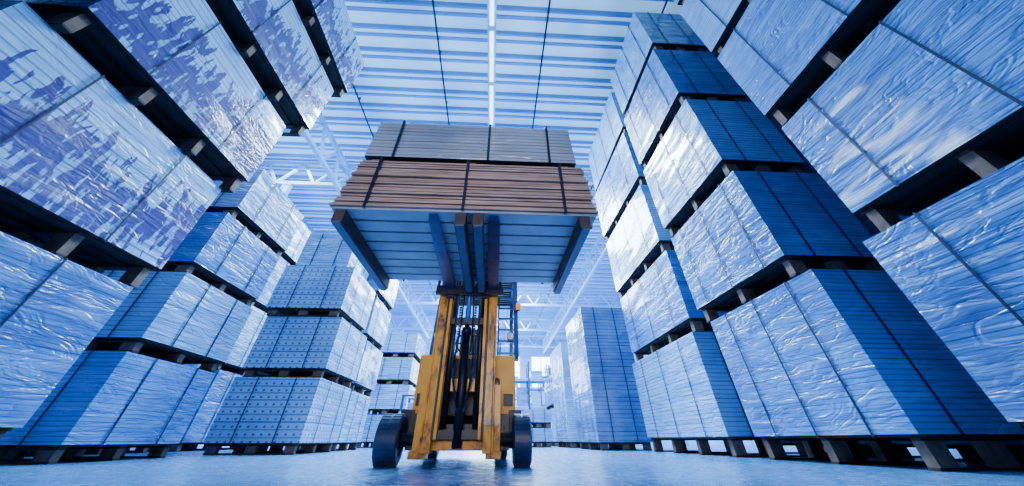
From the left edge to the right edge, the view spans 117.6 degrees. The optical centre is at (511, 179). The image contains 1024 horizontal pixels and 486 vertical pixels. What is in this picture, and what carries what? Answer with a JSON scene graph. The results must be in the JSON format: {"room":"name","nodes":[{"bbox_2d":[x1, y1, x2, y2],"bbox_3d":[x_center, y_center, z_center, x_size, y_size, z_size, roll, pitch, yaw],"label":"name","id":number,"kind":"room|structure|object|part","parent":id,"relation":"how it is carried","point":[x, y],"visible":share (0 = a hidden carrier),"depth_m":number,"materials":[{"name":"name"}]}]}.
{"room":"warehouse","nodes":[
{"label":"warehouse","id":0,"kind":"room"},
{"bbox_2d":[198,219,397,445],"bbox_3d":[-13.149,8.453,18.124,0.230,10.750,52.000,2,-40,-2],"label":"wall","id":1,"kind":"structure","parent":0,"point":[303,221],"depth_m":20.26,"materials":[{"name":"white paint"}]},
{"bbox_2d":[259,0,682,339],"bbox_3d":[-1.102,4.993,22.363,24.000,0.240,52.740,2,-40,-2],"label":"ceiling","id":2,"kind":"structure","parent":0,"point":[399,80],"depth_m":11.91,"materials":[{"name":"paint"}]},
{"bbox_2d":[352,83,436,300],"bbox_3d":[-6.671,4.725,21.645,0.064,0.212,51.500,2,-40,-2],"label":"conduit","id":3,"kind":"object","parent":2,"relation":"attached to","point":[359,98],"depth_m":12.63,"materials":[{"name":"black metal"}]},
{"bbox_2d":[432,0,475,327],"bbox_3d":[-3.276,4.843,21.786,0.064,0.212,51.500,2,-40,-2],"label":"conduit","id":4,"kind":"object","parent":2,"relation":"attached to","point":[434,13],"depth_m":10.81,"materials":[{"name":"black metal"}]},
{"bbox_2d":[487,0,496,126],"bbox_3d":[-1.478,4.964,21.811,0.280,0.365,51.500,2,-40,-2],"label":"light trunking","id":5,"kind":"object","parent":2,"relation":"hanging from","point":[491,4],"visible":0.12,"depth_m":10.64,"materials":[{"name":"white metal"}]},
{"bbox_2d":[504,0,550,335],"bbox_3d":[0.269,4.966,21.933,0.064,0.212,51.500,2,-40,-2],"label":"conduit","id":6,"kind":"object","parent":2,"relation":"attached to","point":[549,3],"depth_m":10.96,"materials":[{"name":"black metal"}]},
{"bbox_2d":[530,0,667,339],"bbox_3d":[3.814,5.090,22.080,0.064,0.212,51.500,2,-40,-2],"label":"conduit","id":7,"kind":"object","parent":2,"relation":"attached to","point":[665,4],"depth_m":16.48,"materials":[{"name":"black metal"}]},
{"bbox_2d":[427,338,566,404],"bbox_3d":[-2.492,25.615,38.578,24.000,10.750,0.230,2,-40,-2],"label":"wall","id":8,"kind":"structure","parent":0,"point":[525,353],"depth_m":41.17,"materials":[{"name":"white paint"}]},
{"bbox_2d":[515,356,519,386],"bbox_3d":[-2.484,24.421,39.371,7.100,3.700,0.090,2,-40,-2],"label":"window","id":9,"kind":"structure","parent":8,"relation":"in","point":[517,363],"depth_m":39.76,"materials":[{"name":"white metal"}]},
{"bbox_2d":[531,356,550,386],"bbox_3d":[5.005,24.682,39.682,5.100,3.700,0.090,2,-40,-2],"label":"window","id":10,"kind":"structure","parent":8,"relation":"in","point":[538,363],"depth_m":40.30,"materials":[{"name":"white metal"}]},
{"bbox_2d":[0,443,1023,485],"bbox_3d":[-1.082,13.028,15.138,24.000,0.100,52.000,2,-40,-2],"label":"floor","id":11,"kind":"structure","parent":0,"point":[553,465],"depth_m":2.42,"materials":[{"name":"concrete"}]},
{"bbox_2d":[0,231,132,438],"bbox_3d":[-5.295,1.033,2.203,1.440,1.649,2.840,2,-40,-2],"label":"load","id":12,"kind":"object","parent":11,"relation":"on","point":[52,306],"visible":1,"depth_m":3.05,"materials":[{"name":"white plastic"}]},
{"bbox_2d":[0,0,221,288],"bbox_3d":[-5.276,-0.149,3.361,1.440,1.649,2.840,2,-40,-3],"label":"load","id":13,"kind":"object","parent":12,"relation":"on","point":[87,179],"visible":0.96,"depth_m":3.31,"materials":[{"name":"plastic"}]},
{"bbox_2d":[12,0,285,192],"bbox_3d":[-5.121,-1.328,4.561,1.440,1.699,2.840,2,-40,-3],"label":"load","id":14,"kind":"object","parent":13,"relation":"on","point":[174,61],"visible":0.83,"depth_m":4.21,"materials":[{"name":"plastic"}]},
{"bbox_2d":[205,0,333,136],"bbox_3d":[-4.963,-2.426,5.898,1.440,1.699,2.840,2,-40,-2],"label":"load","id":15,"kind":"object","parent":14,"relation":"on","point":[271,37],"visible":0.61,"depth_m":5.79,"materials":[{"name":"plastic"}]},
{"bbox_2d":[292,0,363,97],"bbox_3d":[-4.799,-3.580,7.168,1.440,1.699,2.840,2,-40,-3],"label":"load","id":16,"kind":"object","parent":15,"relation":"on","point":[327,23],"visible":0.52,"depth_m":7.29,"materials":[{"name":"plastic"}]},
{"bbox_2d":[0,350,215,464],"bbox_3d":[-5.699,3.115,4.240,1.490,1.079,1.740,2,-40,-3],"label":"load","id":17,"kind":"object","parent":11,"relation":"on","point":[114,402],"visible":0.81,"depth_m":3.90,"materials":[{"name":"plastic"}]},
{"bbox_2d":[84,270,252,371],"bbox_3d":[-5.663,2.313,4.957,1.490,1.069,1.740,2,-40,-2],"label":"load","id":18,"kind":"object","parent":17,"relation":"on","point":[181,318],"visible":0.73,"depth_m":4.61,"materials":[{"name":"white plastic"}]},
{"bbox_2d":[111,212,279,305],"bbox_3d":[-5.663,1.488,5.639,1.490,1.069,1.740,2,-40,-2],"label":"load","id":19,"kind":"object","parent":18,"relation":"on","point":[219,251],"visible":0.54,"depth_m":5.35,"materials":[{"name":"white plastic"}]},
{"bbox_2d":[205,169,303,255],"bbox_3d":[-5.646,0.708,6.381,1.490,1.079,1.740,2,-40,-2],"label":"load","id":20,"kind":"object","parent":19,"relation":"on","point":[259,204],"visible":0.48,"depth_m":6.13,"materials":[{"name":"plastic"}]},
{"bbox_2d":[24,364,199,456],"bbox_3d":[-8.114,4.057,5.768,1.440,1.599,3.040,1,-40,-2],"label":"load","id":21,"kind":"object","parent":11,"relation":"on","point":[31,453],"visible":0.02,"depth_m":5.65,"materials":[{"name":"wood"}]},
{"bbox_2d":[127,370,242,451],"bbox_3d":[-8.306,6.542,8.729,1.440,1.599,3.440,2,-40,-3],"label":"load","id":22,"kind":"object","parent":11,"relation":"on","point":[197,430],"visible":0.24,"depth_m":7.73,"materials":[{"name":"plastic"}]},
{"bbox_2d":[199,305,267,375],"bbox_3d":[-8.302,5.290,9.726,1.440,1.599,3.440,2,-40,-2],"label":"load","id":23,"kind":"object","parent":22,"relation":"on","point":[234,363],"visible":0.18,"depth_m":8.82,"materials":[{"name":"white plastic"}]},
{"bbox_2d":[250,255,289,312],"bbox_3d":[-8.320,4.078,10.771,1.440,1.599,3.440,2,-40,-2],"label":"load","id":24,"kind":"object","parent":23,"relation":"on","point":[261,303],"visible":0.09,"depth_m":9.73,"materials":[{"name":"white plastic"}]},
{"bbox_2d":[280,221,310,264],"bbox_3d":[-8.299,2.908,11.710,1.440,1.399,3.440,3,-40,-3],"label":"load","id":25,"kind":"object","parent":24,"relation":"on","point":[296,246],"visible":0.05,"depth_m":10.86,"materials":[{"name":"plastic"}]},
{"bbox_2d":[203,376,350,454],"bbox_3d":[-4.704,4.946,6.493,1.690,1.169,1.840,2,-40,-2],"label":"load","id":26,"kind":"object","parent":11,"relation":"on","point":[256,414],"visible":1,"depth_m":5.91,"materials":[{"name":"plastic"}]},
{"bbox_2d":[243,316,366,387],"bbox_3d":[-4.688,4.086,7.280,1.690,1.159,1.840,2,-40,-2],"label":"load","id":27,"kind":"object","parent":26,"relation":"on","point":[331,349],"visible":0.92,"depth_m":6.69,"materials":[{"name":"white plastic"}]},
{"bbox_2d":[266,265,375,332],"bbox_3d":[-4.757,3.138,7.963,1.690,1.169,1.840,2,-40,-2],"label":"load","id":28,"kind":"object","parent":27,"relation":"on","point":[300,291],"visible":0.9,"depth_m":7.36,"materials":[{"name":"white plastic"}]},
{"bbox_2d":[295,233,367,279],"bbox_3d":[-4.990,2.400,8.848,1.340,1.099,1.540,3,-40,-3],"label":"load","id":29,"kind":"object","parent":28,"relation":"on","point":[323,249],"visible":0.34,"depth_m":8.30,"materials":[{"name":"white plastic"}]},
{"bbox_2d":[281,391,370,450],"bbox_3d":[-4.847,6.288,8.092,1.540,1.169,1.740,3,-40,-3],"label":"load","id":30,"kind":"object","parent":11,"relation":"on","point":[352,427],"visible":0.34,"depth_m":7.97,"materials":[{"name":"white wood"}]},
{"bbox_2d":[338,340,382,396],"bbox_3d":[-4.813,5.404,8.851,1.540,1.159,1.740,2,-40,-3],"label":"load","id":31,"kind":"object","parent":30,"relation":"on","point":[368,370],"visible":0.36,"depth_m":8.76,"materials":[{"name":"white plastic"}]},
{"bbox_2d":[362,297,390,349],"bbox_3d":[-4.823,4.460,9.538,1.540,1.169,1.740,2,-40,-2],"label":"load","id":32,"kind":"object","parent":31,"relation":"on","point":[378,322],"visible":0.38,"depth_m":9.40,"materials":[{"name":"white plastic"}]},
{"bbox_2d":[366,274,398,311],"bbox_3d":[-4.812,3.579,10.255,1.540,1.099,1.740,2,-40,-2],"label":"load","id":33,"kind":"object","parent":32,"relation":"on","point":[387,297],"visible":0.19,"depth_m":10.21,"materials":[{"name":"white plastic"}]},
{"bbox_2d":[356,414,382,447],"bbox_3d":[-4.659,9.292,11.462,1.540,0.899,2.040,2,-40,-2],"label":"load","id":34,"kind":"object","parent":11,"relation":"on","point":[372,421],"visible":0.23,"depth_m":10.72,"materials":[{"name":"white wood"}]},
{"bbox_2d":[367,384,414,414],"bbox_3d":[-4.631,8.624,12.066,1.540,0.899,2.040,2,-40,-3],"label":"load","id":35,"kind":"object","parent":34,"relation":"on","point":[385,399],"visible":0.56,"depth_m":11.36,"materials":[{"name":"white plastic"}]},
{"bbox_2d":[376,357,419,388],"bbox_3d":[-4.692,7.937,12.647,1.540,0.899,2.040,2,-40,-3],"label":"load","id":36,"kind":"object","parent":35,"relation":"on","point":[392,370],"visible":0.65,"depth_m":11.97,"materials":[{"name":"white plastic"}]},
{"bbox_2d":[380,332,425,363],"bbox_3d":[-4.646,7.212,13.183,1.540,0.899,2.040,2,-40,-2],"label":"load","id":37,"kind":"object","parent":36,"relation":"on","point":[397,344],"visible":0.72,"depth_m":12.50,"materials":[{"name":"white plastic"}]},
{"bbox_2d":[399,395,413,412],"bbox_3d":[-3.005,7.964,10.230,1.300,1.350,1.100,2,-40,-2],"label":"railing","id":38,"kind":"object","parent":11,"relation":"on","point":[409,405],"visible":0.11,"depth_m":10.16,"materials":[{"name":"metal"}]},
{"bbox_2d":[130,182,689,449],"bbox_3d":[-1.474,14.120,23.672,19.510,9.200,31.740,2,-40,-2],"label":"columns","id":39,"kind":"structure","parent":11,"relation":"on","point":[286,188],"depth_m":14.01,"materials":[{"name":"white metal"}]},
{"bbox_2d":[258,160,596,195],"bbox_3d":[-0.622,0.027,14.967,23.878,1.360,0.160,2,-40,-2],"label":"roof truss","id":40,"kind":"object","parent":39,"relation":"on","point":[317,183],"visible":0.08,"depth_m":14.71,"materials":[{"name":"white metal"}]},
{"bbox_2d":[388,315,571,331],"bbox_3d":[-1.920,15.431,33.325,23.878,1.360,0.160,2,-40,-2],"label":"roof truss","id":41,"kind":"object","parent":39,"relation":"on","point":[392,316],"visible":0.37,"depth_m":33.20,"materials":[{"name":"white metal"}]},
{"bbox_2d":[420,334,566,347],"bbox_3d":[-2.325,20.245,39.062,23.878,1.360,0.160,2,-40,-2],"label":"roof truss","id":42,"kind":"object","parent":39,"relation":"on","point":[526,336],"visible":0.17,"depth_m":39.28,"materials":[{"name":"white metal"}]},
{"bbox_2d":[542,230,607,353],"bbox_3d":[5.138,10.262,26.854,0.160,1.360,37.780,2,-40,-2],"label":"truss","id":43,"kind":"object","parent":42,"relation":"attached to","point":[603,252],"visible":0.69,"depth_m":24.75,"materials":[{"name":"white metal"}]},
{"bbox_2d":[394,287,621,307],"bbox_3d":[-1.487,10.297,27.206,23.878,1.360,0.160,2,-40,-2],"label":"roof truss","id":44,"kind":"object","parent":39,"relation":"on","point":[426,289],"visible":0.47,"depth_m":27.22,"materials":[{"name":"white metal"}]},
{"bbox_2d":[302,113,432,338],"bbox_3d":[-8.741,9.779,26.278,0.160,1.360,37.780,2,-40,-2],"label":"truss","id":45,"kind":"object","parent":44,"relation":"attached to","point":[326,130],"visible":0.49,"depth_m":13.88,"materials":[{"name":"white metal"}]},
{"bbox_2d":[572,249,611,268],"bbox_3d":[-1.054,5.162,21.087,23.878,1.360,0.160,2,-40,-2],"label":"roof truss","id":46,"kind":"object","parent":39,"relation":"on","point":[582,250],"visible":0.05,"depth_m":20.95,"materials":[{"name":"white metal"}]},
{"bbox_2d":[372,214,531,467],"bbox_3d":[-0.582,1.846,4.025,1.520,2.754,4.110,2,-40,-2],"label":"forklift","id":47,"kind":"object","parent":11,"relation":"on","point":[465,401],"visible":0.91,"depth_m":3.31,"materials":[{"name":"metal"}]},
{"bbox_2d":[329,121,597,293],"bbox_3d":[-0.429,0.357,3.551,2.294,1.314,1.578,2,-40,-2],"label":"load","id":48,"kind":"object","parent":47,"relation":"on","point":[529,179],"visible":1,"depth_m":2.95,"materials":[{"name":"brown wood"}]},
{"bbox_3d":[-0.601,2.579,4.722,0.470,0.680,0.600,2,-40,-2],"label":"driver seat","id":49,"kind":"part","parent":47,"relation":"part of","materials":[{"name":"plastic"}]},
{"bbox_2d":[515,376,547,406],"bbox_3d":[2.151,17.036,23.181,5.100,4.124,1.200,2,-40,-2],"label":"storage rack","id":50,"kind":"object","parent":11,"relation":"on","point":[540,388],"visible":0.09,"depth_m":23.61,"materials":[{"name":"metal"}]},
{"bbox_2d":[515,361,551,410],"bbox_3d":[0.911,12.286,17.209,2.800,3.722,1.100,2,-40,-2],"label":"storage rack","id":51,"kind":"object","parent":11,"relation":"on","point":[523,397],"visible":0.38,"depth_m":17.12,"materials":[{"name":"metal"}]},
{"bbox_2d":[532,428,552,446],"bbox_3d":[0.943,9.791,11.784,1.040,0.549,1.440,2,-40,-2],"label":"load","id":52,"kind":"object","parent":11,"relation":"on","point":[541,437],"visible":0.62,"depth_m":11.28,"materials":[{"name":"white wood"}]},
{"bbox_2d":[522,409,551,427],"bbox_3d":[0.959,9.360,12.127,1.040,0.549,1.440,2,-40,-3],"label":"load","id":53,"kind":"object","parent":52,"relation":"on","point":[539,418],"visible":0.73,"depth_m":11.63,"materials":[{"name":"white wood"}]},
{"bbox_2d":[544,364,550,375],"bbox_3d":[5.675,19.803,27.645,5.100,5.624,1.200,2,-40,-2],"label":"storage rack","id":54,"kind":"object","parent":11,"relation":"on","point":[546,369],"visible":0.03,"depth_m":28.83,"materials":[{"name":"metal"}]},
{"bbox_2d":[549,408,557,445],"bbox_3d":[2.420,11.437,14.329,1.440,1.299,2.340,1,-40,-2],"label":"load","id":55,"kind":"object","parent":11,"relation":"on","point":[554,443],"visible":0.1,"depth_m":13.48,"materials":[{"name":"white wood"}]},
{"bbox_2d":[544,374,553,409],"bbox_3d":[2.457,10.438,15.161,1.440,1.299,2.340,2,-40,-3],"label":"load","id":56,"kind":"object","parent":55,"relation":"on","point":[548,388],"visible":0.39,"depth_m":14.94,"materials":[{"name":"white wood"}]},
{"bbox_2d":[550,342,597,447],"bbox_3d":[2.440,8.297,12.026,1.320,3.149,2.440,3,-40,-3],"label":"panels","id":57,"kind":"object","parent":11,"relation":"on","point":[565,424],"visible":0.44,"depth_m":11.46,"materials":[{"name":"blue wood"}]},
{"bbox_2d":[566,307,651,450],"bbox_3d":[2.789,6.125,9.672,1.440,3.449,2.340,3,-40,-3],"label":"panels","id":58,"kind":"object","parent":11,"relation":"on","point":[607,406],"visible":0.98,"depth_m":8.84,"materials":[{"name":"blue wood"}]},
{"bbox_2d":[632,331,807,456],"bbox_3d":[3.952,4.525,6.442,1.440,1.749,3.240,2,-40,-2],"label":"load","id":59,"kind":"object","parent":11,"relation":"on","point":[686,388],"visible":0.7,"depth_m":5.69,"materials":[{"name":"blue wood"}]},
{"bbox_2d":[620,250,727,360],"bbox_3d":[4.011,3.218,7.545,1.440,1.669,3.240,2,-40,-2],"label":"load","id":60,"kind":"object","parent":59,"relation":"on","point":[659,309],"visible":0.61,"depth_m":7.00,"materials":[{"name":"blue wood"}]},
{"bbox_2d":[606,184,674,298],"bbox_3d":[3.959,1.875,8.705,1.440,1.879,3.240,2,-40,-2],"label":"load","id":61,"kind":"object","parent":60,"relation":"on","point":[639,238],"visible":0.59,"depth_m":8.22,"materials":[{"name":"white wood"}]},
{"bbox_2d":[595,132,647,241],"bbox_3d":[3.936,0.368,9.927,1.440,1.999,3.240,2,-40,-3],"label":"load","id":62,"kind":"object","parent":61,"relation":"on","point":[623,175],"visible":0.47,"depth_m":9.54,"materials":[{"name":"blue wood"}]},
{"bbox_2d":[588,92,627,190],"bbox_3d":[3.992,-1.187,11.225,1.440,2.049,3.240,2,-40,-2],"label":"load","id":63,"kind":"object","parent":62,"relation":"on","point":[611,127],"visible":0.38,"depth_m":10.88,"materials":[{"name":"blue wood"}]},
{"bbox_2d":[710,268,1023,471],"bbox_3d":[4.141,2.421,3.935,1.440,1.749,2.190,2,-40,-3],"label":"load","id":64,"kind":"object","parent":11,"relation":"on","point":[839,359],"visible":0.89,"depth_m":3.36,"materials":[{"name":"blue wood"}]},
{"bbox_2d":[671,170,884,322],"bbox_3d":[4.072,1.198,5.138,1.440,1.669,2.190,2,-40,-2],"label":"load","id":65,"kind":"object","parent":64,"relation":"on","point":[758,231],"visible":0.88,"depth_m":4.56,"materials":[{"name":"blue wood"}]},
{"bbox_2d":[643,99,804,237],"bbox_3d":[4.013,-0.152,6.290,1.440,1.879,2.190,2,-40,-3],"label":"load","id":66,"kind":"object","parent":65,"relation":"on","point":[706,141],"visible":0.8,"depth_m":5.71,"materials":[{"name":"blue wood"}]},
{"bbox_2d":[624,49,745,168],"bbox_3d":[3.985,-1.630,7.547,1.440,1.999,2.190,2,-40,-2],"label":"load","id":67,"kind":"object","parent":66,"relation":"on","point":[669,77],"visible":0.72,"depth_m":6.98,"materials":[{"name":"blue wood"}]},
{"bbox_2d":[610,11,707,114],"bbox_3d":[4.019,-3.198,8.828,1.440,2.049,2.190,2,-40,-3],"label":"load","id":68,"kind":"object","parent":67,"relation":"on","point":[647,31],"visible":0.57,"depth_m":8.29,"materials":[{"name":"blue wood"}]},
{"bbox_2d":[781,441,963,460],"bbox_3d":[5.777,3.742,5.509,1.440,1.749,3.040,2,-40,-3],"label":"load","id":69,"kind":"object","parent":11,"relation":"on","point":[902,447],"visible":0.06,"depth_m":4.58,"materials":[{"name":"brown wood"}]},
{"bbox_2d":[863,157,1023,425],"bbox_3d":[4.331,0.452,1.588,1.440,1.749,2.740,2,-40,-3],"label":"load","id":70,"kind":"object","parent":11,"relation":"on","point":[958,260],"visible":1,"depth_m":2.39,"materials":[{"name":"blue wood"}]},
{"bbox_2d":[782,0,1023,231],"bbox_3d":[4.395,-0.900,2.637,1.440,1.669,2.740,2,-40,-2],"label":"load","id":71,"kind":"object","parent":70,"relation":"on","point":[929,105],"visible":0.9,"depth_m":2.84,"materials":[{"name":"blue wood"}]},
{"bbox_2d":[717,0,900,126],"bbox_3d":[4.340,-2.247,3.793,1.440,1.879,2.740,2,-40,-2],"label":"load","id":72,"kind":"object","parent":71,"relation":"on","point":[780,53],"visible":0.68,"depth_m":4.05,"materials":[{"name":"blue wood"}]},
{"bbox_2d":[679,0,750,53],"bbox_3d":[4.412,-3.694,5.087,1.440,1.999,2.740,2,-40,-3],"label":"load","id":73,"kind":"object","parent":72,"relation":"on","point":[713,21],"visible":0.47,"depth_m":5.59,"materials":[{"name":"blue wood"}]},
{"bbox_2d":[673,0,684,4],"bbox_3d":[4.423,-5.287,6.338,1.440,2.049,2.740,2,-40,-2],"label":"load","id":74,"kind":"object","parent":73,"relation":"on","point":[678,2],"visible":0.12,"depth_m":6.84,"materials":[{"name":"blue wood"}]},
{"bbox_2d":[943,441,1023,462],"bbox_3d":[5.960,1.694,3.068,1.440,1.749,3.040,2,-40,-2],"label":"load","id":75,"kind":"object","parent":11,"relation":"on","point":[965,449],"visible":0.05,"depth_m":3.58,"materials":[{"name":"brown wood"}]},
{"bbox_2d":[827,183,909,269],"bbox_3d":[5.884,0.396,4.182,1.440,1.669,3.040,3,-40,-3],"label":"load","id":76,"kind":"object","parent":75,"relation":"on","point":[864,220],"visible":0.02,"depth_m":4.48,"materials":[{"name":"brown wood"}]},
{"bbox_2d":[767,116,822,177],"bbox_3d":[5.885,-0.996,5.284,1.440,1.879,3.040,2,-40,-2],"label":"load","id":77,"kind":"object","parent":76,"relation":"on","point":[807,166],"visible":0.02,"depth_m":5.65,"materials":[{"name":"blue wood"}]},
{"bbox_2d":[723,66,752,101],"bbox_3d":[5.968,-2.467,6.549,1.440,1.999,3.040,2,-40,-2],"label":"load","id":78,"kind":"object","parent":77,"relation":"on","point":[747,98],"visible":0.02,"depth_m":6.95,"materials":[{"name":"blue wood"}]},
{"bbox_2d":[707,48,722,65],"bbox_3d":[5.969,-3.997,7.876,1.440,2.049,3.040,2,-40,-3],"label":"load","id":79,"kind":"object","parent":78,"relation":"on","point":[715,54],"visible":0.02,"depth_m":7.97,"materials":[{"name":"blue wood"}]},
{"bbox_3d":[-5.025,12.284,15.183,1.640,1.099,2.540,2,-40,-2],"label":"load","id":80,"kind":"object","parent":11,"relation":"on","visible":0},
{"bbox_3d":[-5.063,11.424,15.869,1.640,1.099,2.540,2,-40,-2],"label":"load","id":81,"kind":"object","parent":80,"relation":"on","visible":0},
{"bbox_3d":[-5.113,10.599,16.597,1.640,1.099,2.540,2,-40,-3],"label":"load","id":82,"kind":"object","parent":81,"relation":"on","visible":0},
{"bbox_2d":[423,338,431,354],"bbox_3d":[-5.082,9.733,17.277,1.640,1.099,2.540,2,-40,-2],"label":"load","id":83,"kind":"object","parent":82,"relation":"on","point":[427,341],"visible":0.05,"depth_m":16.48,"materials":[{"name":"white plastic"}]},
{"bbox_2d":[615,298,955,449],"bbox_3d":[10.986,9.293,19.125,0.230,10.750,52.000,2,-40,-2],"label":"wall","id":84,"kind":"structure","parent":0,"point":[692,442],"depth_m":16.74,"materials":[{"name":"white paint"}]}
]}

